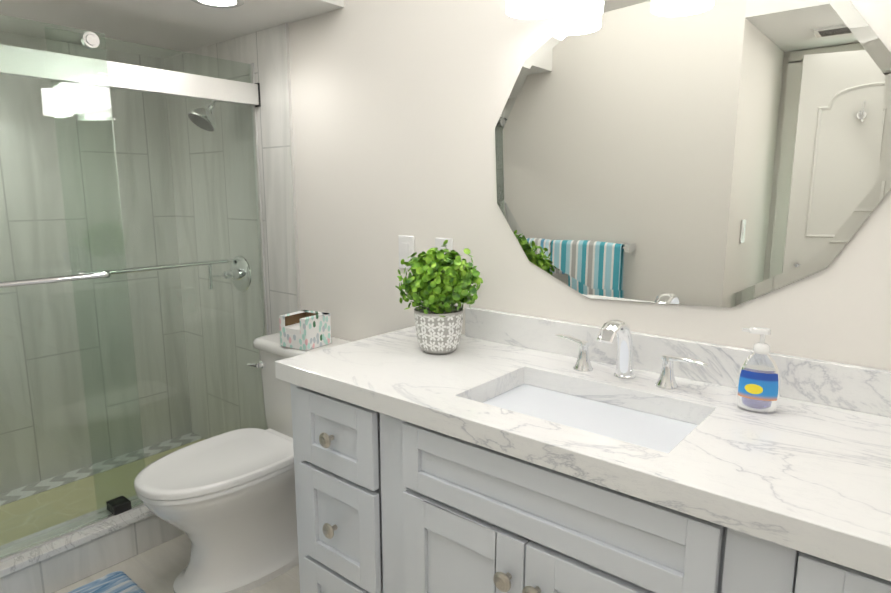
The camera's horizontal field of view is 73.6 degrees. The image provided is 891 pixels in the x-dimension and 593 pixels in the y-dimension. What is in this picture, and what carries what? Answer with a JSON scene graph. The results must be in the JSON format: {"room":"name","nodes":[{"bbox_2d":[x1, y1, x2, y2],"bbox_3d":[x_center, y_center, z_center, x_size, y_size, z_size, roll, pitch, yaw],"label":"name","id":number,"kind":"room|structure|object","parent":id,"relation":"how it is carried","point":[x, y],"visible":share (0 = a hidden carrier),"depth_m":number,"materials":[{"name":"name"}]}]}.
{"room":"bathroom","nodes":[
{"label":"bathroom","id":0,"kind":"room"},
{"bbox_2d":[0,0,343,58],"bbox_3d":[-1.355,-1.205,1.937,1.340,0.410,1.500,8,13,39],"label":"ceiling","id":1,"kind":"structure","parent":0,"point":[182,26],"depth_m":2.27,"materials":[{"name":"white paint"}]},
{"bbox_2d":[192,0,243,7],"bbox_3d":[-0.778,-1.009,2.028,0.176,0.008,0.176,8,13,39],"label":"recessed light","id":2,"kind":"object","parent":1,"relation":"in","point":[223,3],"visible":1,"depth_m":2.06,"materials":[{"name":"white plastic"}]},
{"bbox_2d":[54,534,299,592],"bbox_3d":[-0.888,1.169,1.398,3.460,0.100,2.560,8,13,39],"label":"floor","id":3,"kind":"structure","parent":0,"point":[159,568],"depth_m":2.14,"materials":[{"name":"tile"}]},
{"bbox_2d":[0,495,184,592],"bbox_3d":[-1.253,0.892,2.220,0.165,0.160,1.476,8,13,39],"label":"shower curb","id":4,"kind":"structure","parent":3,"relation":"on","point":[57,565],"depth_m":2.10,"materials":[{"name":"stone"}]},
{"bbox_2d":[0,14,267,561],"bbox_3d":[-1.255,-0.029,2.060,0.195,1.710,1.474,8,13,39],"label":"shower door","id":5,"kind":"structure","parent":4,"relation":"on","point":[38,64],"depth_m":2.13,"materials":[{"name":"clear glass"}]},
{"bbox_2d":[0,433,204,545],"bbox_3d":[-1.588,0.905,2.502,0.713,0.037,1.476,8,13,39],"label":"shower floor","id":6,"kind":"structure","parent":3,"relation":"on","point":[42,490],"depth_m":2.62,"materials":[{"name":"tile"}]},
{"bbox_2d":[68,571,145,592],"bbox_3d":[-1.184,1.050,1.730,0.500,0.017,0.660,8,13,39],"label":"bath rug","id":7,"kind":"object","parent":3,"relation":"on","point":[118,582],"visible":0.96,"depth_m":2.04,"materials":[{"name":"blue fabric"}]},
{"bbox_2d":[134,332,352,592],"bbox_3d":[-0.696,0.592,2.155,0.476,0.775,0.795,8,13,39],"label":"toilet","id":8,"kind":"object","parent":3,"relation":"on","point":[225,502],"visible":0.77,"depth_m":2.03,"materials":[{"name":"white ceramic"}]},
{"bbox_2d":[279,310,330,350],"bbox_3d":[-0.525,0.124,2.236,0.132,0.115,0.132,6,12,31],"label":"tissue box","id":9,"kind":"object","parent":8,"relation":"on","point":[305,330],"visible":1,"depth_m":2.20,"materials":[{"name":"multicoloured cardboard"}]},
{"bbox_2d":[275,307,890,592],"bbox_3d":[0.317,0.615,1.445,1.578,0.975,0.606,8,13,39],"label":"bathroom vanity","id":10,"kind":"object","parent":3,"relation":"on","point":[499,452],"visible":0.98,"depth_m":1.28,"materials":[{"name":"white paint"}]},
{"bbox_2d":[395,240,482,353],"bbox_3d":[-0.017,0.000,1.736,0.256,0.325,0.268,8,13,39],"label":"plant","id":11,"kind":"object","parent":10,"relation":"on","point":[436,281],"visible":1,"depth_m":1.68,"materials":[{"name":"green plant"}]},
{"bbox_2d":[555,320,709,388],"bbox_3d":[0.420,0.133,1.462,0.415,0.157,0.159,8,13,39],"label":"faucet","id":12,"kind":"object","parent":10,"relation":"on","point":[611,329],"visible":1,"depth_m":1.47,"materials":[{"name":"silver metal"}]},
{"bbox_2d":[736,327,780,412],"bbox_3d":[0.670,0.155,1.272,0.084,0.179,0.052,5,11,27],"label":"soap bottle","id":13,"kind":"object","parent":10,"relation":"on","point":[754,385],"visible":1,"depth_m":1.26,"materials":[{"name":"clear plastic"}]},
{"bbox_2d":[288,0,890,370],"bbox_3d":[-0.108,-0.226,2.113,3.460,2.400,0.108,8,13,39],"label":"wall","id":14,"kind":"structure","parent":0,"point":[724,153],"depth_m":1.56,"materials":[{"name":"beige paint"}]},
{"bbox_2d":[163,23,297,438],"bbox_3d":[-1.005,-0.140,2.810,0.998,1.990,0.012,8,13,39],"label":"wall tile","id":15,"kind":"structure","parent":14,"relation":"attached to","point":[264,51],"depth_m":2.76,"materials":[{"name":"grey tile"}]},
{"bbox_2d":[188,100,216,130],"bbox_3d":[-0.994,-0.802,2.541,0.122,0.193,0.205,8,13,39],"label":"shower head","id":16,"kind":"object","parent":15,"relation":"attached to","point":[202,120],"depth_m":2.50},
{"bbox_2d":[207,255,250,291],"bbox_3d":[-1.000,-0.095,2.699,0.169,0.169,0.160,8,13,39],"label":"shower valve","id":17,"kind":"object","parent":15,"relation":"attached to","point":[240,270],"depth_m":2.72,"materials":[{"name":"silver metal"}]},
{"bbox_2d":[285,23,300,310],"bbox_3d":[-1.092,0.014,1.931,0.004,1.990,1.500,8,13,39],"label":"trim","id":18,"kind":"structure","parent":15,"relation":"attached to","point":[292,161],"depth_m":2.42,"materials":[{"name":"silver metal"}]},
{"bbox_2d":[398,235,414,268],"bbox_3d":[-0.138,-0.154,2.081,0.072,0.116,0.010,8,13,39],"label":"switch plate","id":19,"kind":"object","parent":14,"relation":"attached to","point":[406,247],"depth_m":2.08,"materials":[{"name":"white plastic"}]},
{"bbox_2d":[435,238,452,253],"bbox_3d":[-0.007,-0.136,1.975,0.072,0.116,0.010,8,13,39],"label":"switch plate","id":20,"kind":"object","parent":14,"relation":"attached to","point":[438,241],"depth_m":1.96,"materials":[{"name":"white plastic"}]},
{"bbox_2d":[506,0,563,18],"bbox_3d":[0.473,-0.818,1.337,0.748,0.235,0.187,8,13,39],"label":"sconce","id":21,"kind":"object","parent":14,"relation":"attached to","point":[531,9],"visible":1,"depth_m":1.58,"materials":[{"name":"white glass"}]},
{"bbox_3d":[-1.943,-0.298,2.522,0.100,2.400,1.600,8,13,39],"label":"wall","id":22,"kind":"structure","parent":0,"visible":0},
{"bbox_2d":[0,31,191,493],"bbox_3d":[-1.868,-0.096,2.560,0.012,1.990,1.500,8,13,39],"label":"wall tile","id":23,"kind":"structure","parent":22,"relation":"attached to","point":[68,302],"depth_m":2.77,"materials":[{"name":"grey tile"}]}
]}

